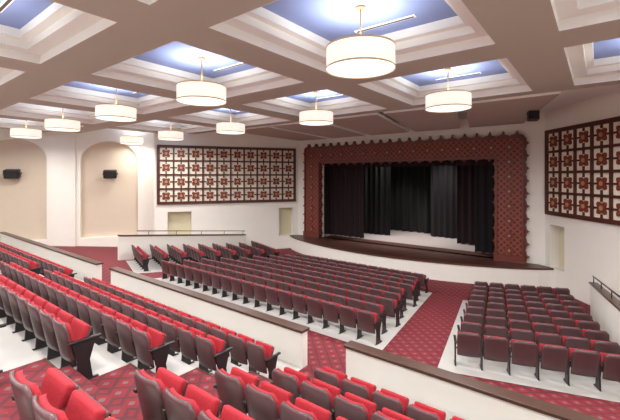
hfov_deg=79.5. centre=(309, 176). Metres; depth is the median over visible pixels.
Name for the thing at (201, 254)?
seat
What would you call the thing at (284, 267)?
seat
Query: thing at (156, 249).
seat
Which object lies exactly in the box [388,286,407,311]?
seat
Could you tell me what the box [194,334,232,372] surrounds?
seat
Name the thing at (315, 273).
seat
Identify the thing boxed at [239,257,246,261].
seat
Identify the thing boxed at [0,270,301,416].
floor
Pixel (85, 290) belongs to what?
seat
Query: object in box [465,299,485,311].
seat
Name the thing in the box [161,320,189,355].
seat
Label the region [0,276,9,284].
seat
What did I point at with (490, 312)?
seat
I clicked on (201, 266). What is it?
seat
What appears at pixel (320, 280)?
seat
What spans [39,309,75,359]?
seat
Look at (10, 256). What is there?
seat
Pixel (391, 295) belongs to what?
seat
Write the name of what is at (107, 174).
wall speaker
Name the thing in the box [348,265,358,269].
seat
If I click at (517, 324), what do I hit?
seat
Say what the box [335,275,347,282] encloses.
seat
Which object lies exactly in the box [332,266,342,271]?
seat
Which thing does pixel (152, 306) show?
seat
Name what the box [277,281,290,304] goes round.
seat
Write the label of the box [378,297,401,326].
seat
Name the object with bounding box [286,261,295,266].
seat
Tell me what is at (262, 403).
seat
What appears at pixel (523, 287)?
seat
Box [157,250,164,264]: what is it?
seat
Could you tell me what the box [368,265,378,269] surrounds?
seat
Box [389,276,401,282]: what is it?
seat
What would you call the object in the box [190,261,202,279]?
seat
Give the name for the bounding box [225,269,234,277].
seat
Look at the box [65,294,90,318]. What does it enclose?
seat
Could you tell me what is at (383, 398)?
seat
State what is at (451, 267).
stage
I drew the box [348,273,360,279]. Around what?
seat
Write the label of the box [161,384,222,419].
seat
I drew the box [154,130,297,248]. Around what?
wall
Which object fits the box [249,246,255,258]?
seat
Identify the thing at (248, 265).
seat
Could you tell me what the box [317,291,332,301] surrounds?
seat
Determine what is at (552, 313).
seat
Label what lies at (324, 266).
seat
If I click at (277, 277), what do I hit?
seat
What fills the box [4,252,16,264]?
seat
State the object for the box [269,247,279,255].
seat
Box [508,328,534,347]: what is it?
seat
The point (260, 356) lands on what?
seat
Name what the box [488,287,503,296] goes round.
seat
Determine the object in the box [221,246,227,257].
seat
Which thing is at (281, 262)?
seat
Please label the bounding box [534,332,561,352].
seat
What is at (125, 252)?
wall
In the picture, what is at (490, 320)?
seat
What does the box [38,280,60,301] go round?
seat
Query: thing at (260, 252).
seat
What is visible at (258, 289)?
seat
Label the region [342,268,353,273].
seat
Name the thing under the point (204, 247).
seat
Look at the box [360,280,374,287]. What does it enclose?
seat
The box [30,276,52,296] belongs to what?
seat
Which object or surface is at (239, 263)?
seat
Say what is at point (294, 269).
seat
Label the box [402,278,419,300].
seat
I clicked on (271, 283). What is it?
seat
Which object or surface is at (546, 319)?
seat
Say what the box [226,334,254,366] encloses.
seat
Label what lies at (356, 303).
seat
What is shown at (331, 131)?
cloud
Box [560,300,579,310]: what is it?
seat
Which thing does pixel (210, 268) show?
seat
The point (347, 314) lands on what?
seat
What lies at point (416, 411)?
seat
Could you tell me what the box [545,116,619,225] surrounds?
decorative wall panel
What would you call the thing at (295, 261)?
seat
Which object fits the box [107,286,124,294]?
seat
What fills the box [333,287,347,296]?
seat
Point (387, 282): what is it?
seat
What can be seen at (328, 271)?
seat
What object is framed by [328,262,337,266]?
seat
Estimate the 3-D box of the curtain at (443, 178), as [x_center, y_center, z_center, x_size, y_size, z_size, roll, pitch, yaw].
[9.431,0.515,26.114,2.000,7.430,0.294,0,0,38]
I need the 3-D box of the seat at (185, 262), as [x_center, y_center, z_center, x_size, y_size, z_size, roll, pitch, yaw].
[-5.362,4.100,16.674,0.588,0.880,0.513,0,0,38]
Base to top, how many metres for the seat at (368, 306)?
0.880 m
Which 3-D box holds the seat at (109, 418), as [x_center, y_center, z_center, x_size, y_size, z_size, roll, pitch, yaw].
[-1.372,2.090,2.530,0.588,0.880,0.513,0,0,38]
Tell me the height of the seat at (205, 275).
0.880 m
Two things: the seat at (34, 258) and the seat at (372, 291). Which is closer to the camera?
the seat at (372, 291)
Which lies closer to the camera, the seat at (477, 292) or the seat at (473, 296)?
the seat at (473, 296)
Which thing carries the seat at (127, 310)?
on the floor at (14, 353)
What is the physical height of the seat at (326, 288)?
0.880 m
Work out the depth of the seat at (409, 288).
14.06 m
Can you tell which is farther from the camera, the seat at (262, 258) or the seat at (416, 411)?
the seat at (262, 258)
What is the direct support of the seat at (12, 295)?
on the floor at (14, 353)
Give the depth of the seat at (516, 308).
11.64 m
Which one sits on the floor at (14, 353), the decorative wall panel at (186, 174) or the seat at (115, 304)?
the seat at (115, 304)
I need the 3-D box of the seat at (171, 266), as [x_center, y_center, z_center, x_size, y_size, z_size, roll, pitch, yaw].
[-5.700,4.011,15.772,0.588,0.880,0.513,0,0,38]
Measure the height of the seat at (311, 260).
0.880 m
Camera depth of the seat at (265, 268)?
15.95 m
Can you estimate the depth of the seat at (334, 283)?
13.84 m
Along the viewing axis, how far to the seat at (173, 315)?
9.31 m
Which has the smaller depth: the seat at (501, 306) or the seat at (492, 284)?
the seat at (501, 306)
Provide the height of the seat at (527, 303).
0.880 m
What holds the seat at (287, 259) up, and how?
on the floor at (493, 370)
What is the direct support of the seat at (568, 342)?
on the floor at (493, 370)
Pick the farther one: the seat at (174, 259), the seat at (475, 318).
the seat at (174, 259)
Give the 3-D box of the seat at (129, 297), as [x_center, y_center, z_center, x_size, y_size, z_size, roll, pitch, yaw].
[-5.109,3.810,10.914,0.588,0.880,0.513,0,0,38]
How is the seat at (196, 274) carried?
on the floor at (493, 370)
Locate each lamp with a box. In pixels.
[10,120,41,138]
[44,108,79,131]
[95,88,136,121]
[120,136,142,144]
[158,130,183,140]
[176,57,225,105]
[216,109,244,133]
[299,92,332,125]
[326,5,395,78]
[425,68,471,112]
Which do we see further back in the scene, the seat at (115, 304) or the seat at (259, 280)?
the seat at (259, 280)
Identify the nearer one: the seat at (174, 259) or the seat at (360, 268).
the seat at (360, 268)
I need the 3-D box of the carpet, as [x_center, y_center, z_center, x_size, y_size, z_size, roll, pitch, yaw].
[-3.433,2.740,4.592,2.860,3.900,10.210,0,0,38]
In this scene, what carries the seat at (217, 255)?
on the floor at (493, 370)
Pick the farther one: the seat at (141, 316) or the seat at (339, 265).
the seat at (339, 265)
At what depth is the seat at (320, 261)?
18.67 m
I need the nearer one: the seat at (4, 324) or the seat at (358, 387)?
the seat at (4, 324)
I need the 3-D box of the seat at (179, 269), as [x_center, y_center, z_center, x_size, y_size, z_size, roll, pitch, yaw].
[-5.247,4.011,15.418,0.588,0.880,0.513,0,0,38]
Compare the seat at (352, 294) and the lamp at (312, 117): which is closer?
the seat at (352, 294)
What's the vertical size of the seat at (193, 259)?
0.880 m
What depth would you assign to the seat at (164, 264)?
15.95 m
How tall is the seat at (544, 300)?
0.880 m
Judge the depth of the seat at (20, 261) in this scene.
13.40 m
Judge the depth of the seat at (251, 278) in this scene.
13.98 m
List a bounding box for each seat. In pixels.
[0,250,12,261]
[0,261,16,276]
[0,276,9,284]
[0,280,18,317]
[0,283,26,324]
[0,323,6,372]
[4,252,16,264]
[4,263,23,280]
[7,289,37,332]
[8,254,21,261]
[9,368,78,419]
[10,266,29,284]
[13,256,26,264]
[16,269,36,287]
[17,295,49,341]
[18,258,31,266]
[23,260,43,273]
[23,273,44,292]
[27,301,61,350]
[28,255,40,260]
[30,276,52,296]
[32,256,44,273]
[32,390,109,419]
[37,258,49,275]
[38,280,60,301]
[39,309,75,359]
[42,260,54,269]
[44,269,60,279]
[46,284,69,306]
[47,262,59,271]
[50,272,67,282]
[52,264,65,270]
[52,317,101,379]
[56,289,80,312]
[57,275,74,286]
[58,266,76,277]
[65,278,83,289]
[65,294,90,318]
[72,282,91,293]
[76,299,103,335]
[81,285,100,297]
[84,277,99,284]
[88,305,116,344]
[90,289,110,302]
[91,280,107,287]
[98,282,115,291]
[99,293,121,307]
[101,312,131,353]
[104,417,117,419]
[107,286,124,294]
[110,298,132,312]
[115,289,133,298]
[115,319,147,362]
[121,303,145,318]
[125,293,144,303]
[131,327,174,372]
[133,308,158,324]
[133,367,188,419]
[134,247,141,263]
[134,297,154,307]
[137,250,145,266]
[139,252,151,271]
[145,301,165,311]
[146,314,173,343]
[151,246,158,260]
[153,247,160,262]
[155,248,162,263]
[156,305,177,316]
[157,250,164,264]
[159,251,170,260]
[160,260,172,278]
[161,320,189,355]
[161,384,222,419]
[168,262,180,280]
[168,310,190,322]
[169,245,175,259]
[171,247,177,261]
[173,248,180,262]
[175,249,183,263]
[175,264,188,283]
[176,327,206,364]
[178,251,189,264]
[181,315,205,328]
[183,259,194,266]
[183,266,196,285]
[185,245,191,258]
[187,246,194,260]
[190,247,197,260]
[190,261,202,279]
[192,268,204,288]
[193,249,200,261]
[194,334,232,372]
[195,321,220,334]
[196,250,205,262]
[197,405,254,419]
[198,263,211,281]
[201,258,208,263]
[201,270,215,291]
[203,246,209,258]
[206,247,213,258]
[207,265,215,272]
[208,259,216,265]
[209,248,216,259]
[210,272,224,294]
[211,327,236,356]
[212,249,223,261]
[213,367,259,415]
[216,261,224,267]
[216,267,228,274]
[220,257,228,263]
[220,275,235,297]
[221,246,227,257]
[224,248,230,258]
[224,263,233,269]
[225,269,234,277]
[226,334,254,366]
[228,249,238,259]
[228,259,236,264]
[230,278,243,300]
[233,265,242,271]
[234,271,246,279]
[235,246,239,259]
[236,260,244,266]
[239,247,246,256]
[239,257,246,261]
[241,280,256,303]
[242,249,253,258]
[242,267,251,274]
[242,381,292,419]
[244,274,255,282]
[244,340,280,379]
[245,262,253,268]
[247,258,254,263]
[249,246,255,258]
[252,269,261,276]
[252,283,267,307]
[253,255,260,260]
[254,264,262,270]
[254,276,267,284]
[255,260,263,265]
[256,248,266,256]
[261,257,268,261]
[262,271,272,279]
[263,266,272,272]
[264,261,272,267]
[264,286,280,311]
[265,246,271,257]
[265,279,280,287]
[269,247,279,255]
[269,258,277,263]
[270,367,309,404]
[272,273,283,281]
[273,263,282,269]
[273,268,282,274]
[277,256,285,260]
[277,260,285,264]
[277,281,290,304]
[277,290,292,314]
[277,397,331,419]
[282,265,291,270]
[283,270,293,277]
[283,276,295,283]
[285,258,294,262]
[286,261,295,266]
[289,284,303,307]
[291,293,308,319]
[292,267,302,272]
[293,272,304,279]
[294,259,302,263]
[294,278,307,286]
[295,263,304,268]
[298,379,340,419]
[302,269,312,275]
[302,287,319,297]
[303,261,311,265]
[304,274,315,281]
[305,265,314,270]
[305,297,324,323]
[307,281,319,289]
[310,259,318,262]
[312,262,322,267]
[312,367,347,389]
[313,271,324,277]
[315,267,325,272]
[316,277,328,284]
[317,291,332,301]
[319,260,327,264]
[320,284,333,292]
[321,301,340,328]
[322,264,331,269]
[324,273,335,280]
[325,269,336,274]
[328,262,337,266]
[328,279,341,287]
[330,392,376,419]
[331,294,349,305]
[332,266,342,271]
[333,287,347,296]
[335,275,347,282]
[336,271,347,277]
[336,416,347,419]
[337,305,357,333]
[338,260,347,264]
[338,263,347,268]
[341,282,354,290]
[341,377,376,400]
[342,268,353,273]
[346,298,365,309]
[347,290,363,299]
[348,262,357,266]
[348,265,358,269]
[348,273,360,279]
[348,278,361,285]
[353,270,364,275]
[354,285,368,293]
[355,309,382,344]
[358,264,368,268]
[358,267,369,271]
[360,275,372,281]
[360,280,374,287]
[363,293,379,303]
[363,302,388,333]
[365,272,376,277]
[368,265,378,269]
[369,269,380,273]
[369,288,384,296]
[371,388,408,414]
[371,407,413,419]
[372,277,385,283]
[374,283,388,290]
[376,274,389,279]
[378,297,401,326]
[379,267,389,271]
[380,271,392,275]
[384,291,404,318]
[385,280,398,286]
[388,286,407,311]
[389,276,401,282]
[390,269,400,273]
[392,273,404,278]
[399,282,417,306]
[401,270,412,275]
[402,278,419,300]
[405,275,420,295]
[405,401,445,419]
[413,272,428,292]
[450,416,464,419]
[453,331,480,365]
[457,321,482,338]
[460,313,483,329]
[463,306,484,320]
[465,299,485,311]
[467,294,486,302]
[469,289,486,298]
[471,285,487,294]
[472,281,487,287]
[480,335,508,370]
[482,325,507,356]
[484,316,506,332]
[485,302,505,315]
[485,308,506,322]
[486,296,504,308]
[487,291,504,301]
[488,282,503,291]
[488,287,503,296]
[504,283,519,296]
[504,289,520,295]
[505,293,522,307]
[505,298,523,306]
[506,304,525,317]
[506,311,528,326]
[506,339,538,375]
[507,319,530,335]
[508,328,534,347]
[520,285,535,294]
[522,291,537,300]
[523,295,540,305]
[525,301,543,313]
[526,307,547,320]
[529,314,551,329]
[531,322,556,339]
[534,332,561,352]
[534,343,568,380]
[536,286,552,295]
[539,293,555,301]
[541,298,559,307]
[544,303,564,310]
[548,309,569,317]
[552,317,575,332]
[553,287,570,294]
[556,294,573,300]
[556,326,582,343]
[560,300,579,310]
[562,336,590,349]
[563,348,600,385]
[564,306,584,312]
[569,312,591,326]
[575,320,600,330]
[582,329,610,341]
[590,340,619,354]
[593,352,619,391]
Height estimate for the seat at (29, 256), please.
0.880 m
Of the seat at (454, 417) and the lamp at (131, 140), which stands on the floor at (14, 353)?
the seat at (454, 417)
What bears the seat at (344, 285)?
on the floor at (493, 370)
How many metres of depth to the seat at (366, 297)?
11.90 m
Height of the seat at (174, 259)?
0.880 m
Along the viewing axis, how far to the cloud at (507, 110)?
15.40 m
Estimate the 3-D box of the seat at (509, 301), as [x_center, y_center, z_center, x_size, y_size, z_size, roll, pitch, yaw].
[6.936,4.532,12.698,0.588,0.880,0.513,0,0,18]
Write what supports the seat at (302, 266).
on the floor at (493, 370)
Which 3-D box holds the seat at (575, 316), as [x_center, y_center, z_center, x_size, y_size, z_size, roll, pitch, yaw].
[8.175,4.498,11.313,0.635,0.880,0.513,0,0,18]
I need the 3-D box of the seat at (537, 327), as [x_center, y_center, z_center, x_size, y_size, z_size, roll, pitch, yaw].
[6.207,4.279,9.979,0.588,0.880,0.513,0,0,18]
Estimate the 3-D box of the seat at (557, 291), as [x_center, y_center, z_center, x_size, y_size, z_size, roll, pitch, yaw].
[9.876,4.752,14.703,0.635,0.880,0.513,0,0,18]
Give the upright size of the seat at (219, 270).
0.880 m
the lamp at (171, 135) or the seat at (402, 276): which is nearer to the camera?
the seat at (402, 276)
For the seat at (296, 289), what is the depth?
12.57 m
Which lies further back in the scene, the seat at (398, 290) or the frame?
the frame
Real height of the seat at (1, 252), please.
0.880 m
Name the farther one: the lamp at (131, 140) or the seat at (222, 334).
the lamp at (131, 140)
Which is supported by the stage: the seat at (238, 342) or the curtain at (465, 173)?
the curtain at (465, 173)
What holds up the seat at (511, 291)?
on the floor at (493, 370)
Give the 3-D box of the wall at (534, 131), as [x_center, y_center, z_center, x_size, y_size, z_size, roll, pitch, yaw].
[5.346,0.725,22.902,15.500,8.950,0.350,0,0,38]
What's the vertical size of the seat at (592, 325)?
0.880 m
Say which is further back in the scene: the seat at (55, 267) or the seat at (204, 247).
the seat at (204, 247)
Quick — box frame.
[303,130,529,263]
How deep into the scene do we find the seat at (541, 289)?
14.68 m
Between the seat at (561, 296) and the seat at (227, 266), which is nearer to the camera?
the seat at (561, 296)
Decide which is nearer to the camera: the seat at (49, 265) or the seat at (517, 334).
the seat at (517, 334)
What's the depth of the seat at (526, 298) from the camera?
13.14 m
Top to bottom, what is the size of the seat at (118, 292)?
0.880 m
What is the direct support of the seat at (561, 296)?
on the floor at (493, 370)
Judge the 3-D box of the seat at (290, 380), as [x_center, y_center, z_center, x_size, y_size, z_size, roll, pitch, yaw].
[-0.289,3.380,5.793,0.588,0.880,0.513,0,0,38]
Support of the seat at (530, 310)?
on the floor at (493, 370)
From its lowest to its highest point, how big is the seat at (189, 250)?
0.880 m
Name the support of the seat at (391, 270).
on the floor at (493, 370)
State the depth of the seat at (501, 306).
11.81 m
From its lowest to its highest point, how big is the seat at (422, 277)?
0.880 m
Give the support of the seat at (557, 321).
on the floor at (493, 370)
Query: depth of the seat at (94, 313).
7.19 m
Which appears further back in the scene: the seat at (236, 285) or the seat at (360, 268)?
the seat at (360, 268)
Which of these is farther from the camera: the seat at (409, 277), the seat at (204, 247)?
the seat at (204, 247)
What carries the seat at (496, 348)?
on the floor at (493, 370)
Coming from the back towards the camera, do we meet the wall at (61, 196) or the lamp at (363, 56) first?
the wall at (61, 196)
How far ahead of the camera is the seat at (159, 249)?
19.84 m
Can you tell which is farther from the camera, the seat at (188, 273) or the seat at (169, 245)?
the seat at (169, 245)
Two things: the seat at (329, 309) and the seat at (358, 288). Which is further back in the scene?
the seat at (358, 288)
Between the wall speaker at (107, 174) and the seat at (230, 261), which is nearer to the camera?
the seat at (230, 261)
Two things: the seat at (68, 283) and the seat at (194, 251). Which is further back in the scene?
the seat at (194, 251)
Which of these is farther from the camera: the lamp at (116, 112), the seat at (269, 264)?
the seat at (269, 264)
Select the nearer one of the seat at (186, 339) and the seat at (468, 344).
the seat at (186, 339)
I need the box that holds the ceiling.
[0,0,619,133]
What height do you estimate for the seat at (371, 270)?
0.880 m
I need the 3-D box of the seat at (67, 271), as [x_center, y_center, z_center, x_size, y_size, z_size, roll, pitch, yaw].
[-9.214,3.810,14.109,0.635,0.880,0.513,0,0,38]
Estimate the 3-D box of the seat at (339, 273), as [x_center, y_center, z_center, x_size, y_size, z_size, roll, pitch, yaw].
[1.436,4.459,16.046,0.588,0.880,0.513,0,0,38]
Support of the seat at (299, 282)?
on the floor at (493, 370)
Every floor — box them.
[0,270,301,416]
[52,246,619,419]
[126,259,619,402]
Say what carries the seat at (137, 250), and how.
on the floor at (493, 370)
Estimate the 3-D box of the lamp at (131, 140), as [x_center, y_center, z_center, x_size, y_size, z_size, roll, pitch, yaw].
[-11.856,-2.854,24.817,1.416,1.288,1.416,0,0,38]
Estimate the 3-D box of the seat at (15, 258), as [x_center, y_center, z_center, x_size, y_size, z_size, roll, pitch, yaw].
[-10.803,3.380,13.978,0.588,0.880,0.513,0,0,38]
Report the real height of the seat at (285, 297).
0.880 m
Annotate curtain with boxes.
[324,159,493,167]
[324,167,363,237]
[364,167,390,234]
[390,166,430,232]
[431,166,456,237]
[457,165,474,244]
[475,165,494,253]
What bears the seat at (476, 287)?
on the floor at (493, 370)
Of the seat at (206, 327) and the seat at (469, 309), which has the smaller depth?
the seat at (206, 327)
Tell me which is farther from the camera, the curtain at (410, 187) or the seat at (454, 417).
the curtain at (410, 187)
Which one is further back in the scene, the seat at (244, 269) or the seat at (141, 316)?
the seat at (244, 269)
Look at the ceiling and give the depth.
9.29 m
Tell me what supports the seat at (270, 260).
on the floor at (493, 370)
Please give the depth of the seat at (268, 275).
14.69 m
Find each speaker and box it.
[3,169,21,178]
[103,170,117,178]
[527,110,539,121]
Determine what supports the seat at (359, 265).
on the floor at (493, 370)
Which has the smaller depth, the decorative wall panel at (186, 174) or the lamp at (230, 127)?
the lamp at (230, 127)
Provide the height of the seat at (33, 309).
0.880 m
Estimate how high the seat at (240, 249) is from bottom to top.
0.880 m
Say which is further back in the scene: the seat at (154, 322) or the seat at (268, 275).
the seat at (268, 275)
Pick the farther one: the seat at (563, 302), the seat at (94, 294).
the seat at (563, 302)
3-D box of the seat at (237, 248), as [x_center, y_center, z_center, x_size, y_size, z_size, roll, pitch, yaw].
[-4.244,4.622,22.601,0.513,0.880,0.588,0,0,-32]
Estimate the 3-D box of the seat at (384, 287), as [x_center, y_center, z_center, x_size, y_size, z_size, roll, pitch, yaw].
[2.686,4.370,13.907,0.588,0.880,0.513,0,0,38]
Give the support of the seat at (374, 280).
on the floor at (493, 370)
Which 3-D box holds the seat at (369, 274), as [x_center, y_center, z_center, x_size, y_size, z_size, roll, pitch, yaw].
[2.682,4.549,16.242,0.588,0.880,0.513,0,0,38]
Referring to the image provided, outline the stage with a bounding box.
[290,230,553,287]
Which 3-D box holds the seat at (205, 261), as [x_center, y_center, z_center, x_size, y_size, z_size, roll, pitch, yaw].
[-4.797,4.190,17.400,0.588,0.880,0.513,0,0,38]
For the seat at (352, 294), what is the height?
0.880 m
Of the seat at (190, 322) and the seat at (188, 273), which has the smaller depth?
the seat at (190, 322)
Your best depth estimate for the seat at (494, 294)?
13.50 m
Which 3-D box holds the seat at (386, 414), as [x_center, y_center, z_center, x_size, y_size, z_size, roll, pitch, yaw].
[1.072,3.380,4.733,0.588,0.880,0.513,0,0,38]
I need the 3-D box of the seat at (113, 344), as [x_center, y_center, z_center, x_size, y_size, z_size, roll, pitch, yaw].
[-3.607,2.950,7.008,0.588,0.880,0.513,0,0,38]
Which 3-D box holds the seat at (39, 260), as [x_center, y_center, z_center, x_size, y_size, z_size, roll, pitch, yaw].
[-11.047,3.810,15.537,0.588,0.880,0.513,0,0,38]
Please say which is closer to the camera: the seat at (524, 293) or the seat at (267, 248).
the seat at (524, 293)
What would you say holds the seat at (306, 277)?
on the floor at (493, 370)
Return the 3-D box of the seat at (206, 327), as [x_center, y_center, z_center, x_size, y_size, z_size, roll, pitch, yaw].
[-2.387,3.810,8.795,0.588,0.880,0.513,0,0,38]
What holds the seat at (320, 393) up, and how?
on the floor at (14, 353)
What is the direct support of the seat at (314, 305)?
on the floor at (493, 370)
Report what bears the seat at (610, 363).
on the floor at (493, 370)
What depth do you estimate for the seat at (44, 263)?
14.95 m
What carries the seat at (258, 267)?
on the floor at (493, 370)
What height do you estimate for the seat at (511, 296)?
0.880 m
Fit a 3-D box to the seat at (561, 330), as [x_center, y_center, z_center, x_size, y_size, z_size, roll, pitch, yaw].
[6.754,4.298,9.802,0.588,0.880,0.513,0,0,18]
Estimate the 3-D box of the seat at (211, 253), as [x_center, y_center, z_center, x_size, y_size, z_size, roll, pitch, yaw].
[-5.373,4.422,20.873,0.513,0.880,0.588,0,0,-32]
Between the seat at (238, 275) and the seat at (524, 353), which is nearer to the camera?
the seat at (524, 353)
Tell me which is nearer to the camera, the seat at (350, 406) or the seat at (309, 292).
the seat at (350, 406)
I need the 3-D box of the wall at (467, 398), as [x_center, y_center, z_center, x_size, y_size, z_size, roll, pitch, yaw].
[-3.906,4.300,11.304,38.460,1.800,0.280,0,0,38]
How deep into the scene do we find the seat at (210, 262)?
16.81 m
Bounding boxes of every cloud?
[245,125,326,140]
[272,122,364,137]
[333,112,408,134]
[384,107,460,131]
[466,91,560,127]
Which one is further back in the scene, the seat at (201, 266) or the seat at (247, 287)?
the seat at (201, 266)
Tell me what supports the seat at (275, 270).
on the floor at (493, 370)
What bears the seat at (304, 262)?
on the floor at (493, 370)
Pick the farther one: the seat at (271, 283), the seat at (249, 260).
the seat at (249, 260)
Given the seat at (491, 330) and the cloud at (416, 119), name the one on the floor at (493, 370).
the seat at (491, 330)
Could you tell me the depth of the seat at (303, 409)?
4.14 m
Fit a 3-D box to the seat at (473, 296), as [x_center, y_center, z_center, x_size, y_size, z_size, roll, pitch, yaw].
[5.842,4.493,13.052,0.588,0.880,0.513,0,0,18]
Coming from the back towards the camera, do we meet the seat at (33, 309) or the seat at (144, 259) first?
the seat at (144, 259)
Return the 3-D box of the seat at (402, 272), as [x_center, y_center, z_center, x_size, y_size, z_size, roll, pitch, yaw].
[4.492,4.729,17.164,0.588,0.880,0.513,0,0,38]
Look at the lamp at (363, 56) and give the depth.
7.21 m
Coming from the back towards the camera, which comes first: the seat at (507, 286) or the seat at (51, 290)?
the seat at (507, 286)
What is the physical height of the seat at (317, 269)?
0.880 m
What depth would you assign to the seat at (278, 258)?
19.18 m
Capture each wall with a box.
[0,128,153,246]
[0,232,602,419]
[117,230,245,259]
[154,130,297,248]
[298,112,544,265]
[545,91,619,304]
[589,276,619,344]
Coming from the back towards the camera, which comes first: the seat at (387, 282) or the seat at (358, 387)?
the seat at (387, 282)
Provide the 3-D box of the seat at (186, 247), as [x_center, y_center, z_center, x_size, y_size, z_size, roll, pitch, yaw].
[-7.007,4.389,21.714,0.513,0.880,0.588,0,0,-32]
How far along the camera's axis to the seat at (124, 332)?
6.49 m
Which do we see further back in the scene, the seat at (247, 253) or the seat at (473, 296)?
the seat at (247, 253)
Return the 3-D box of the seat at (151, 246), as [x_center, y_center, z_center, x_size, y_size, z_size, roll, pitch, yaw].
[-8.442,4.207,20.474,0.513,0.880,0.588,0,0,-32]
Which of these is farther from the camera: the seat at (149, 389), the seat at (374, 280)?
the seat at (374, 280)
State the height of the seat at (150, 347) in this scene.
0.880 m
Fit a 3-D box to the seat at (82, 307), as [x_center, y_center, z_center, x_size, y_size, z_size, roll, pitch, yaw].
[-4.515,2.950,7.714,0.588,0.880,0.513,0,0,38]
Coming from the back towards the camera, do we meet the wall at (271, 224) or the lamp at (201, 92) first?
the wall at (271, 224)
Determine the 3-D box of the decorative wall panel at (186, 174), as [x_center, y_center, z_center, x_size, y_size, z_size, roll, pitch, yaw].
[-5.478,-0.150,25.766,9.430,3.880,0.131,0,0,-20]
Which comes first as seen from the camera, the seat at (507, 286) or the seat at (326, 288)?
the seat at (326, 288)
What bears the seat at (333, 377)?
on the floor at (14, 353)
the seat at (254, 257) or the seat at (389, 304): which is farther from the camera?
the seat at (254, 257)
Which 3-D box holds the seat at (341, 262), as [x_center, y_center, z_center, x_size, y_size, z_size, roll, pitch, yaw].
[1.770,4.729,19.283,0.588,0.880,0.513,0,0,38]
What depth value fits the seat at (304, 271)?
15.80 m
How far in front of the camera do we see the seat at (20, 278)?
9.96 m
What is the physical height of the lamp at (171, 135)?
1.288 m
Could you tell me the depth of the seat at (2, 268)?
11.01 m
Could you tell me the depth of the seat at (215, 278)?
13.84 m
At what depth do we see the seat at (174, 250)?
19.96 m
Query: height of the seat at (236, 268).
0.880 m
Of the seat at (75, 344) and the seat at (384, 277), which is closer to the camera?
the seat at (75, 344)
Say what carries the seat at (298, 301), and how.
on the floor at (493, 370)
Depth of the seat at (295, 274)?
14.90 m
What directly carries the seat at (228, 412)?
on the floor at (14, 353)
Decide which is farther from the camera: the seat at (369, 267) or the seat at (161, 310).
the seat at (369, 267)
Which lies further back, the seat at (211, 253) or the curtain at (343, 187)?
the curtain at (343, 187)
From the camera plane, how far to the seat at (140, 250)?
19.20 m
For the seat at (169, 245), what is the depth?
20.91 m
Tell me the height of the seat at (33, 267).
0.880 m
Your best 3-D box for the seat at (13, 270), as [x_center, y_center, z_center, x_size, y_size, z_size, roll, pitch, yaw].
[-8.145,2.950,10.540,0.588,0.880,0.513,0,0,38]
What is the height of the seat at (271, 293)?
0.880 m
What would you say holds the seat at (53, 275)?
on the floor at (14, 353)
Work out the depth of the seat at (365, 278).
15.11 m
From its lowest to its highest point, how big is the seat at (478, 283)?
0.880 m
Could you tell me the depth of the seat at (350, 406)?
4.95 m
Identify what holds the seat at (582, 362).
on the floor at (493, 370)
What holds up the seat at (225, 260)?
on the floor at (493, 370)
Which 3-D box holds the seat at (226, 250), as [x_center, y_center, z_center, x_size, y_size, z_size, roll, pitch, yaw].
[-4.656,4.513,21.494,0.513,0.880,0.588,0,0,-32]
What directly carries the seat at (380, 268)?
on the floor at (493, 370)
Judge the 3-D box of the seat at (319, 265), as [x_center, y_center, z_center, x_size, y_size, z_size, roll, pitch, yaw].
[0.413,4.549,18.008,0.588,0.880,0.513,0,0,38]
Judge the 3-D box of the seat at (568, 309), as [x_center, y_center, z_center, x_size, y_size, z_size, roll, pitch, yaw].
[8.600,4.589,12.161,0.635,0.880,0.513,0,0,18]
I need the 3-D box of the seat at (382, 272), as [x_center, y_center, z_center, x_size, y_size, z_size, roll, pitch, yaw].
[3.474,4.639,16.791,0.588,0.880,0.513,0,0,38]
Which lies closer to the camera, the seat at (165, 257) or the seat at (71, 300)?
the seat at (71, 300)
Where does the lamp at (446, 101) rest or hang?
hanging from the ceiling
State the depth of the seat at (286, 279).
13.99 m
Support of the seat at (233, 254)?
on the floor at (493, 370)
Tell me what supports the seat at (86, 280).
on the floor at (14, 353)
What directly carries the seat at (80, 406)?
on the floor at (14, 353)
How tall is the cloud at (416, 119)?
0.600 m
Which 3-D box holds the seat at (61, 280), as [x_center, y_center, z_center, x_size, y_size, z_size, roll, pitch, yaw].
[-7.308,3.380,11.257,0.588,0.880,0.513,0,0,38]
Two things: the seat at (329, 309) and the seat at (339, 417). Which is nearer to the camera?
the seat at (339, 417)
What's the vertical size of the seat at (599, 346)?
0.880 m
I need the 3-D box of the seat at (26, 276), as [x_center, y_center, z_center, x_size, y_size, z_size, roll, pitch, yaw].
[-7.237,2.950,9.833,0.588,0.880,0.513,0,0,38]
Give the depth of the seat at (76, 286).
10.33 m
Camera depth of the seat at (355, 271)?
16.39 m
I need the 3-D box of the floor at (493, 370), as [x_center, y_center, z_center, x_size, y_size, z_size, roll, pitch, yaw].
[0.229,4.794,16.328,20.800,0.795,9.150,0,0,38]
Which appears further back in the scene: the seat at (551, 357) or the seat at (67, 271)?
the seat at (67, 271)
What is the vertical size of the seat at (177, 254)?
0.880 m
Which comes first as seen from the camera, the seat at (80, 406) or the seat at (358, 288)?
the seat at (80, 406)
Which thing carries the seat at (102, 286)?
on the floor at (14, 353)
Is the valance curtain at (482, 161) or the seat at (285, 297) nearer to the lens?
the seat at (285, 297)
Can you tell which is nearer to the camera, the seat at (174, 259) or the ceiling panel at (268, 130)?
the seat at (174, 259)
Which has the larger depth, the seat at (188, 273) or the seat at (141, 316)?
the seat at (188, 273)
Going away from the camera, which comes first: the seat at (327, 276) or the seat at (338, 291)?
the seat at (338, 291)
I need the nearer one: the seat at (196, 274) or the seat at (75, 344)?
the seat at (75, 344)
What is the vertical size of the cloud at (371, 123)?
0.600 m
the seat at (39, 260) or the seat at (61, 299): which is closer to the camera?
the seat at (61, 299)
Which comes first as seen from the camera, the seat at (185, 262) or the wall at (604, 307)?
the wall at (604, 307)
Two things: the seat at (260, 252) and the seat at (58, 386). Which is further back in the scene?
the seat at (260, 252)

